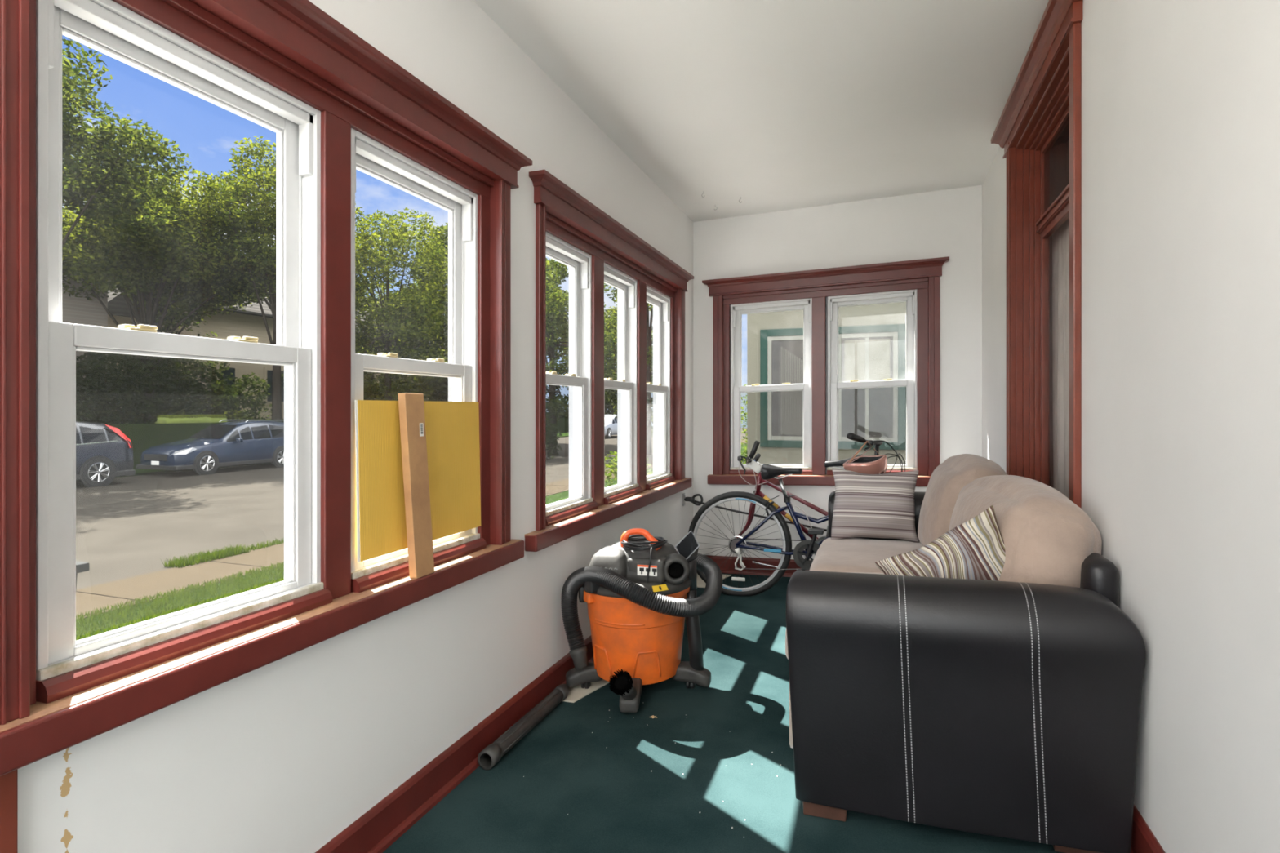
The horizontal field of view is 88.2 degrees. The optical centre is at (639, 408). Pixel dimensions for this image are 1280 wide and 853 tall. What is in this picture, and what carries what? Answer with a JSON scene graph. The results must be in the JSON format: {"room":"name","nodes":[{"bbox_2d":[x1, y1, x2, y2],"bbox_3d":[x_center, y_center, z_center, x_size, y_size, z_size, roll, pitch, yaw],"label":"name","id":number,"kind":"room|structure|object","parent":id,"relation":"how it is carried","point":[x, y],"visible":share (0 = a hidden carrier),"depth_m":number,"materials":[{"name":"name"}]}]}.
{"room":"sunroom","nodes":[
{"label":"sunroom","id":0,"kind":"room"},
{"bbox_2d":[17,0,693,852],"bbox_3d":[-0.735,-0.033,2.127,0.160,2.854,6.600,0,0,20],"label":"wall","id":1,"kind":"structure","parent":0,"point":[283,755],"depth_m":1.96,"materials":[{"name":"paint"}]},
{"bbox_2d":[0,768,17,852],"bbox_3d":[-1.046,0.908,0.997,0.022,0.664,0.164,0,0,20],"label":"trim","id":2,"kind":"structure","parent":1,"relation":"attached to","point":[9,781],"depth_m":1.06,"materials":[{"name":"red paint"}]},
{"bbox_2d":[0,0,532,776],"bbox_3d":[-0.829,-0.195,1.768,0.237,1.535,1.766,0,0,20],"label":"window","id":3,"kind":"structure","parent":1,"relation":"in","point":[336,105],"depth_m":1.53,"materials":[{"name":"red paint"}]},
{"bbox_2d":[397,393,434,578],"bbox_3d":[-0.675,0.229,1.993,0.052,0.550,0.105,0,0,20],"label":"wooden stick","id":4,"kind":"object","parent":3,"relation":"on","point":[411,406],"visible":1,"depth_m":1.97,"materials":[{"name":"brown wood"}]},
{"bbox_2d":[355,400,480,562],"bbox_3d":[-0.679,0.200,2.095,0.015,0.446,0.594,0,0,20],"label":"board","id":5,"kind":"object","parent":3,"relation":"on","point":[451,428],"visible":0.89,"depth_m":1.98,"materials":[{"name":"plastic"}]},
{"bbox_2d":[315,635,594,852],"bbox_3d":[-0.294,1.179,3.062,0.033,0.122,4.220,0,0,20],"label":"baseboard","id":6,"kind":"structure","parent":1,"relation":"attached to","point":[383,824],"depth_m":2.09,"materials":[{"name":"red paint"}]},
{"bbox_2d":[524,169,693,551],"bbox_3d":[-0.112,-0.195,3.749,0.237,1.535,2.320,0,0,20],"label":"window","id":7,"kind":"structure","parent":1,"relation":"in","point":[571,231],"depth_m":3.42,"materials":[{"name":"red paint"}]},
{"bbox_2d":[682,493,702,506],"bbox_3d":[0.384,0.658,4.753,0.161,0.093,0.046,0,0,26],"label":"bracket","id":8,"kind":"object","parent":1,"relation":"attached to","point":[691,500],"visible":1,"depth_m":4.75,"materials":[{"name":"metal"}]},
{"bbox_2d":[382,572,1063,852],"bbox_3d":[0.278,1.272,1.782,2.179,0.181,6.440,0,0,20],"label":"floor","id":9,"kind":"structure","parent":0,"point":[613,802],"depth_m":2.16,"materials":[{"name":"teal carpet"}]},
{"bbox_2d":[477,684,569,770],"bbox_3d":[-0.425,1.205,2.544,0.068,0.067,0.605,0,0,20],"label":"tube","id":10,"kind":"object","parent":9,"relation":"on","point":[491,754],"visible":1,"depth_m":2.45,"materials":[{"name":"black plastic"}]},
{"bbox_2d":[477,743,502,770],"bbox_3d":[-0.518,1.205,2.288,0.067,0.067,0.060,0,0,20],"label":"socket","id":11,"kind":"object","parent":10,"relation":"attached to","point":[491,754],"depth_m":2.27,"materials":[{"name":"black plastic"}]},
{"bbox_2d":[552,684,569,702],"bbox_3d":[-0.335,1.207,2.803,0.062,0.062,0.055,0,0,20],"label":"socket","id":12,"kind":"object","parent":10,"relation":"attached to","point":[563,689],"depth_m":2.78,"materials":[{"name":"black plastic"}]},
{"bbox_2d":[563,679,609,702],"bbox_3d":[-0.235,1.234,2.909,0.160,0.010,0.288,0,0,20],"label":"board piece","id":13,"kind":"object","parent":9,"relation":"on","point":[576,693],"visible":0.43,"depth_m":2.88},
{"bbox_2d":[560,528,722,712],"bbox_3d":[0.044,0.880,2.902,0.634,0.714,0.598,0,0,39],"label":"shop vacuum","id":14,"kind":"object","parent":9,"relation":"on","point":[634,591],"visible":0.95,"depth_m":2.77,"materials":[{"name":"orange plastic"}]},
{"bbox_2d":[608,669,636,700],"bbox_3d":[-0.067,1.096,2.605,0.095,0.139,0.139,0,0,20],"label":"brush","id":15,"kind":"object","parent":14,"relation":"on","point":[622,684],"visible":1,"depth_m":2.59,"materials":[{"name":"black plastic"}]},
{"bbox_2d":[675,530,703,671],"bbox_3d":[0.216,0.858,2.884,0.104,0.638,0.115,0,0,-38],"label":"wand","id":16,"kind":"object","parent":14,"relation":"attached to","point":[688,547],"visible":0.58,"depth_m":2.88,"materials":[{"name":"black plastic"}]},
{"bbox_2d":[697,573,731,587],"bbox_3d":[0.472,1.232,4.731,0.290,0.014,0.380,0,0,20],"label":"board piece","id":17,"kind":"object","parent":9,"relation":"on","point":[700,583],"visible":0.29,"depth_m":4.69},
{"bbox_2d":[694,500,826,531],"bbox_3d":[0.833,0.935,4.712,1.022,0.553,0.020,0,0,14],"label":"metal rod","id":18,"kind":"object","parent":9,"relation":"on","point":[695,501],"visible":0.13,"depth_m":4.72,"materials":[{"name":"black metal"}]},
{"bbox_2d":[688,432,905,596],"bbox_3d":[1.138,0.690,4.130,1.762,1.099,0.527,0,0,20],"label":"bicycle","id":19,"kind":"object","parent":9,"relation":"on","point":[736,545],"visible":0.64,"depth_m":4.24,"materials":[{"name":"blue paint"}]},
{"bbox_2d":[842,440,887,473],"bbox_3d":[1.330,0.317,3.902,0.251,0.246,0.203,0,0,20],"label":"helmet","id":20,"kind":"object","parent":19,"relation":"hanging from","point":[876,464],"visible":0.59,"depth_m":3.84,"materials":[{"name":"pink plastic"}]},
{"bbox_2d":[735,440,862,568],"bbox_3d":[1.317,0.709,4.359,1.385,0.995,0.517,0,0,20],"label":"frame","id":21,"kind":"object","parent":9,"relation":"on","point":[753,464],"visible":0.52,"depth_m":4.47,"materials":[{"name":"red paint"}]},
{"bbox_2d":[785,455,1146,852],"bbox_3d":[1.165,0.713,2.724,0.957,0.992,1.981,0,0,20],"label":"sofa","id":22,"kind":"object","parent":9,"relation":"on","point":[1008,706],"visible":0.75,"depth_m":1.82,"materials":[{"name":"black leather"}]},
{"bbox_2d":[809,537,920,573],"bbox_3d":[1.219,0.768,3.114,0.776,0.204,0.774,0,0,20],"label":"seat cushion","id":23,"kind":"object","parent":22,"relation":"on","point":[847,554],"depth_m":3.09,"materials":[{"name":"beige fabric"}]},
{"bbox_2d":[831,469,919,542],"bbox_3d":[1.224,0.506,3.448,0.434,0.370,0.169,0,0,21],"label":"throw pillow","id":24,"kind":"object","parent":22,"relation":"on","point":[877,505],"visible":1,"depth_m":3.40,"materials":[{"name":"fabric"}]},
{"bbox_2d":[875,505,1004,580],"bbox_3d":[1.007,0.532,2.101,0.492,0.456,0.130,0,0,8],"label":"throw pillow","id":25,"kind":"object","parent":22,"relation":"on","point":[973,551],"visible":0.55,"depth_m":2.05,"materials":[{"name":"fabric"}]},
{"bbox_2d":[915,455,1007,542],"bbox_3d":[1.480,0.492,3.020,0.379,0.551,0.730,0,0,20],"label":"cushion","id":26,"kind":"object","parent":22,"relation":"on","point":[935,513],"depth_m":2.83,"materials":[{"name":"beige fabric"}]},
{"bbox_2d":[949,475,1103,587],"bbox_3d":[1.325,0.494,2.344,0.393,0.503,0.852,0,0,20],"label":"cushion","id":27,"kind":"object","parent":22,"relation":"on","point":[1051,536],"depth_m":1.99,"materials":[{"name":"beige fabric"}]},
{"bbox_2d":[473,0,1048,222],"bbox_3d":[0.132,-1.551,1.834,2.569,0.272,6.840,0,0,20],"label":"ceiling","id":28,"kind":"structure","parent":0,"point":[775,105],"depth_m":2.96,"materials":[{"name":"paint"}]},
{"bbox_2d":[693,185,982,559],"bbox_3d":[1.432,-0.065,4.767,2.119,2.909,0.160,0,0,20],"label":"wall","id":29,"kind":"structure","parent":0,"point":[945,223],"depth_m":4.69,"materials":[{"name":"paint"}]},
{"bbox_2d":[705,555,811,577],"bbox_3d":[1.333,1.151,4.700,1.913,0.176,0.033,0,0,20],"label":"baseboard","id":30,"kind":"structure","parent":29,"relation":"attached to","point":[788,573],"depth_m":4.88,"materials":[{"name":"red paint"}]},
{"bbox_2d":[702,256,949,486],"bbox_3d":[1.300,-0.220,4.779,1.689,1.579,0.237,0,0,20],"label":"window","id":31,"kind":"structure","parent":29,"relation":"in","point":[820,293],"depth_m":4.75,"materials":[{"name":"red paint"}]},
{"bbox_2d":[1049,121,1069,488],"bbox_3d":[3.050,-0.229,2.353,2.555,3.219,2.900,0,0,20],"label":"window pane","id":32,"kind":"structure","parent":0,"point":[1060,151],"depth_m":3.26,"materials":[{"name":"grey glass"}]},
{"bbox_3d":[1.896,-0.911,2.760,0.015,0.016,1.000,0,0,20],"label":"curtain rod","id":33,"kind":"object","parent":32,"relation":"attached to","visible":0},
{"bbox_2d":[1052,217,1069,494],"bbox_3d":[1.961,-0.001,2.970,0.066,1.762,0.560,0,0,20],"label":"curtain","id":34,"kind":"object","parent":33,"relation":"hanging from","point":[1060,237],"visible":0.17,"depth_m":3.13,"materials":[{"name":"white fabric"}]},
{"bbox_2d":[982,0,1279,852],"bbox_3d":[1.240,-0.092,1.327,0.140,2.854,6.440,0,0,20],"label":"wall","id":35,"kind":"structure","parent":0,"point":[1180,99],"depth_m":1.48,"materials":[{"name":"paint"}]},
{"bbox_2d":[991,0,1082,501],"bbox_3d":[1.729,-0.321,2.815,0.223,2.213,1.360,0,0,20],"label":"window","id":36,"kind":"structure","parent":35,"relation":"in","point":[1031,220],"depth_m":3.18,"materials":[{"name":"red paint"}]},
{"bbox_2d":[1129,803,1165,852],"bbox_3d":[1.193,1.124,1.451,0.033,0.123,6.240,0,0,20],"label":"baseboard","id":37,"kind":"structure","parent":35,"relation":"attached to","point":[1143,840],"depth_m":1.69,"materials":[{"name":"red paint"}]},
{"label":"outside","id":38,"kind":"structure","parent":0,"visible":0},
{"bbox_3d":[-19.620,2.200,31.021,82.000,0.280,95.000,0,0,20],"label":"ground","id":39,"kind":"structure","parent":38,"visible":0},
{"bbox_2d":[62,37,195,247],"bbox_3d":[-16.983,-4.157,18.135,7.687,12.595,8.507,0,0,-43],"label":"tree","id":40,"kind":"object","parent":39,"relation":"on","point":[86,178],"visible":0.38,"depth_m":18.96,"materials":[{"name":"green plant"}]},
{"bbox_2d":[62,160,276,422],"bbox_3d":[-18.480,-3.367,25.069,8.135,11.014,8.804,0,0,20],"label":"tree","id":41,"kind":"object","parent":39,"relation":"on","point":[153,267],"visible":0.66,"depth_m":23.73,"materials":[{"name":"green plant"}]},
{"bbox_2d":[182,135,372,419],"bbox_3d":[-14.640,-4.348,26.984,6.244,12.976,7.108,0,0,1],"label":"tree","id":42,"kind":"object","parent":39,"relation":"on","point":[265,215],"visible":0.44,"depth_m":25.63,"materials":[{"name":"green plant"}]},
{"bbox_2d":[355,207,448,400],"bbox_3d":[-11.922,-3.708,31.660,9.107,11.697,9.322,0,0,-10],"label":"tree","id":43,"kind":"object","parent":39,"relation":"on","point":[400,312],"visible":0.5,"depth_m":30.16,"materials":[{"name":"green plant"}]},
{"bbox_2d":[396,222,568,401],"bbox_3d":[-8.630,-4.307,38.083,9.683,12.895,10.344,0,0,34],"label":"tree","id":44,"kind":"object","parent":39,"relation":"on","point":[560,271],"visible":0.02,"depth_m":36.35,"materials":[{"name":"green plant"}]},
{"bbox_2d":[546,401,563,459],"bbox_3d":[-4.892,0.921,25.747,2.967,2.614,4.063,0,0,20],"label":"shrub","id":45,"kind":"object","parent":39,"relation":"on","point":[548,437],"visible":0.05,"depth_m":26.44,"materials":[{"name":"green plant"}]},
{"bbox_2d":[546,265,616,455],"bbox_3d":[-3.809,-1.931,29.032,5.399,8.142,5.399,0,0,-6],"label":"tree","id":46,"kind":"object","parent":39,"relation":"on","point":[554,317],"visible":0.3,"depth_m":28.03,"materials":[{"name":"green plant"}]},
{"bbox_2d":[560,306,653,414],"bbox_3d":[-2.178,-3.292,58.186,9.941,10.863,9.546,0,0,20],"label":"tree","id":47,"kind":"object","parent":39,"relation":"on","point":[609,375],"visible":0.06,"depth_m":56.58,"materials":[{"name":"green plant"}]},
{"bbox_2d":[604,283,653,455],"bbox_3d":[0.372,-2.572,29.164,4.613,9.425,5.022,0,0,20],"label":"tree","id":48,"kind":"object","parent":39,"relation":"on","point":[612,328],"visible":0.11,"depth_m":28.95,"materials":[{"name":"green plant"}]},
{"bbox_2d":[746,302,906,464],"bbox_3d":[7.429,-1.660,9.516,10.900,7.400,7.650,0,0,20],"label":"window glass","id":49,"kind":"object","parent":39,"relation":"on","point":[872,338],"visible":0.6,"depth_m":7.65,"materials":[{"name":"glass"}]},
{"bbox_2d":[781,346,802,435],"bbox_3d":[1.877,-0.215,7.823,0.410,1.050,0.002,0,0,20],"label":"lace curtain","id":50,"kind":"object","parent":49,"relation":"hanging from","point":[791,357],"depth_m":7.85,"materials":[{"name":"grey fabric"}]},
{"bbox_2d":[844,338,889,382],"bbox_3d":[2.601,-0.525,7.560,0.490,0.530,0.004,0,0,20],"label":"roller shade","id":51,"kind":"object","parent":49,"relation":"hanging from","point":[865,359],"depth_m":7.55,"materials":[{"name":"white fabric"}]},
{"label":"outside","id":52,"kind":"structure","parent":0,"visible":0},
{"bbox_2d":[109,422,220,469],"bbox_3d":[-16.135,1.280,24.337,1.100,1.520,5.600,0,0,20],"label":"bank","id":53,"kind":"object","parent":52,"point":[142,437],"visible":0.14,"depth_m":22.17,"materials":[{"name":"plant"}]},
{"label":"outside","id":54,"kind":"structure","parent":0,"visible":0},
{"bbox_2d":[155,415,227,423],"bbox_3d":[-16.229,0.478,23.945,0.812,0.458,2.338,0,0,20],"label":"bank","id":55,"kind":"object","parent":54,"point":[216,420],"visible":0.59,"depth_m":23.44,"materials":[{"name":"green plant"}]},
{"bbox_2d":[156,414,226,417],"bbox_3d":[-16.211,0.280,23.944,0.860,0.120,2.217,0,0,20],"label":"grass tuft","id":56,"kind":"object","parent":55,"relation":"on","point":[162,415],"visible":0.85,"depth_m":23.57,"materials":[{"name":"green plant"}]},
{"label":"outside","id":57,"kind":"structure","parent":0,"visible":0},
{"bbox_2d":[75,443,746,639],"bbox_3d":[2.671,2.050,20.302,5.716,0.020,80.000,0,0,20],"label":"lawn","id":58,"kind":"structure","parent":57,"point":[562,495],"depth_m":7.53,"materials":[{"name":"plant"}]},
{"bbox_2d":[75,560,88,589],"bbox_3d":[-3.671,1.482,3.816,0.550,1.115,0.560,0,0,20],"label":"trash bin","id":59,"kind":"object","parent":58,"relation":"on","point":[81,566],"visible":0.13,"depth_m":3.95,"materials":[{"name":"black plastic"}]},
{"bbox_2d":[75,560,284,640],"bbox_3d":[-3.111,2.010,8.669,3.015,0.060,9.858,0,0,20],"label":"grass","id":60,"kind":"structure","parent":58,"relation":"on","point":[157,606],"depth_m":6.92,"materials":[{"name":"green plant"}]},
{"bbox_2d":[604,450,653,486],"bbox_3d":[-0.191,1.473,13.017,1.261,1.353,1.780,0,0,20],"label":"shrub","id":61,"kind":"object","parent":58,"relation":"on","point":[608,465],"visible":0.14,"depth_m":12.86,"materials":[{"name":"green plant"}]},
{"bbox_2d":[741,384,746,464],"bbox_3d":[3.284,0.699,18.507,1.266,3.209,1.776,0,0,20],"label":"shrub","id":62,"kind":"object","parent":58,"relation":"on","point":[744,402],"visible":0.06,"depth_m":18.43,"materials":[{"name":"green plant"}]},
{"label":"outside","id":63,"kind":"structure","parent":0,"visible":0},
{"bbox_2d":[75,427,746,589],"bbox_3d":[-5.440,2.053,28.552,12.750,0.015,90.000,0,0,20],"label":"road","id":64,"kind":"structure","parent":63,"point":[125,527],"depth_m":12.81,"materials":[{"name":"grey asphalt"}]},
{"bbox_2d":[75,421,135,487],"bbox_3d":[-15.513,1.215,16.275,1.934,1.770,4.660,0,0,20],"label":"car","id":65,"kind":"object","parent":64,"relation":"on","point":[104,453],"visible":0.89,"depth_m":17.38,"materials":[{"name":"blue metal"}]},
{"bbox_2d":[105,424,133,448],"bbox_3d":[-14.142,0.750,17.903,0.160,0.660,0.611,0,0,45],"label":"tail lamp","id":66,"kind":"object","parent":65,"relation":"attached to","point":[115,438],"depth_m":17.79,"materials":[{"name":"red plastic"}]},
{"bbox_2d":[160,543,251,568],"bbox_3d":[-5.813,1.980,8.922,0.392,0.120,1.114,0,0,20],"label":"weeds","id":67,"kind":"object","parent":64,"relation":"on","point":[197,558],"visible":1,"depth_m":8.82,"materials":[{"name":"green plant"}]},
{"bbox_2d":[136,419,284,475],"bbox_3d":[-13.660,1.241,22.066,2.000,1.718,4.830,0,0,20],"label":"car","id":68,"kind":"object","parent":64,"relation":"on","point":[250,442],"visible":0.87,"depth_m":21.30,"materials":[{"name":"blue paint"}]},
{"bbox_2d":[143,453,168,461],"bbox_3d":[-14.565,1.470,19.859,1.000,0.180,0.035,0,0,20],"label":"grille","id":69,"kind":"object","parent":68,"relation":"attached to","point":[147,457],"depth_m":19.84,"materials":[{"name":"plastic"}]},
{"bbox_2d":[235,437,243,442],"bbox_3d":[-12.962,1.020,21.350,0.200,0.140,0.140,0,0,20],"label":"mirror","id":70,"kind":"object","parent":68,"relation":"attached to","point":[238,439],"depth_m":21.30,"materials":[{"name":"blue paint"}]},
{"bbox_2d":[246,537,284,550],"bbox_3d":[-5.184,1.998,10.645,0.278,0.084,2.526,0,0,20],"label":"weeds","id":71,"kind":"object","parent":64,"relation":"on","point":[252,547],"visible":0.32,"depth_m":9.71,"materials":[{"name":"green plant"}]},
{"bbox_2d":[604,414,617,438],"bbox_3d":[-2.425,1.265,47.028,1.854,1.670,4.800,0,0,20],"label":"car","id":72,"kind":"object","parent":64,"relation":"on","point":[611,422],"visible":0.44,"depth_m":46.09,"materials":[{"name":"silver metal"}]},
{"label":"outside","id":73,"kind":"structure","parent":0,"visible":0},
{"bbox_2d":[118,416,568,433],"bbox_3d":[-29.577,1.290,42.597,35.400,1.500,80.000,0,0,20],"label":"slope","id":74,"kind":"structure","parent":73,"point":[563,424],"depth_m":54.60,"materials":[{"name":"plant"}]},
{"bbox_2d":[62,228,107,419],"bbox_3d":[-24.809,-3.110,22.848,6.200,10.300,8.900,0,0,20],"label":"brick house","id":75,"kind":"structure","parent":74,"relation":"on","point":[75,310],"depth_m":24.87,"materials":[{"name":"grey"}]},
{"bbox_2d":[107,288,284,419],"bbox_3d":[-23.649,-2.910,33.701,9.600,9.900,11.700,0,0,20],"label":"house","id":76,"kind":"structure","parent":74,"relation":"on","point":[251,322],"depth_m":32.02,"materials":[{"name":"brown"}]},
{"bbox_2d":[369,235,415,395],"bbox_3d":[-14.773,-4.215,39.483,2.640,12.510,0.827,0,0,-28],"label":"street lamp","id":77,"kind":"object","parent":74,"relation":"on","point":[409,235],"visible":0.05,"depth_m":38.58,"materials":[{"name":"grey metal"}]},
{"bbox_2d":[355,296,444,399],"bbox_3d":[-19.261,-2.860,45.247,10.200,9.800,11.000,0,0,20],"label":"house","id":78,"kind":"structure","parent":74,"relation":"on","point":[375,374],"depth_m":41.59,"materials":[{"name":"brown"}]},
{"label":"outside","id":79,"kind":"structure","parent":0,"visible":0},
{"bbox_2d":[75,426,652,481],"bbox_3d":[-20.275,2.020,33.916,18.800,0.080,90.000,0,0,20],"label":"verge","id":80,"kind":"structure","parent":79,"point":[139,472],"depth_m":21.05,"materials":[{"name":"plant"}]},
{"bbox_2d":[75,351,203,425],"bbox_3d":[-18.827,0.062,21.822,3.699,4.744,7.510,0,0,18],"label":"shrub","id":81,"kind":"object","parent":80,"relation":"on","point":[102,382],"visible":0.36,"depth_m":22.77,"materials":[{"name":"green plant"}]},
{"bbox_2d":[79,328,231,422],"bbox_3d":[-19.183,-0.362,26.372,3.240,5.679,5.795,0,0,20],"label":"shrub","id":82,"kind":"object","parent":80,"relation":"on","point":[177,373],"visible":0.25,"depth_m":26.70,"materials":[{"name":"green plant"}]},
{"bbox_2d":[150,408,254,422],"bbox_3d":[-16.622,1.099,25.782,2.288,2.241,4.369,0,0,20],"label":"shrub","id":83,"kind":"object","parent":80,"relation":"on","point":[244,414],"visible":0.09,"depth_m":26.12,"materials":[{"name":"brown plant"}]},
{"bbox_2d":[154,372,271,422],"bbox_3d":[-17.301,0.409,26.928,2.962,3.870,4.452,0,0,23],"label":"shrub","id":84,"kind":"object","parent":80,"relation":"on","point":[231,399],"visible":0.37,"depth_m":26.75,"materials":[{"name":"green plant"}]},
{"bbox_2d":[280,369,436,401],"bbox_3d":[-13.701,-0.045,32.804,3.939,4.956,8.890,0,0,22],"label":"shrub","id":85,"kind":"object","parent":80,"relation":"on","point":[282,374],"visible":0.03,"depth_m":34.08,"materials":[{"name":"green plant"}]},
{"bbox_2d":[417,376,448,401],"bbox_3d":[-10.682,0.235,41.006,4.148,4.400,11.114,0,0,20],"label":"shrub","id":86,"kind":"object","parent":80,"relation":"on","point":[439,393],"visible":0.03,"depth_m":36.51,"materials":[{"name":"green plant"}]},
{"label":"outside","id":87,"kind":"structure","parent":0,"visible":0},
{"bbox_2d":[75,439,746,620],"bbox_3d":[-0.581,2.045,21.478,1.200,0.030,80.000,0,0,20],"label":"ground walk","id":88,"kind":"structure","parent":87,"point":[147,584],"depth_m":7.89,"materials":[{"name":"beige concrete"}]},
{"bbox_2d":[75,484,568,601],"bbox_3d":[-4.710,2.030,10.059,1.140,0.004,21.715,0,0,20],"label":"joint","id":89,"kind":"object","parent":88,"relation":"on","point":[550,485],"visible":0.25,"depth_m":7.28,"materials":[{"name":"black"}]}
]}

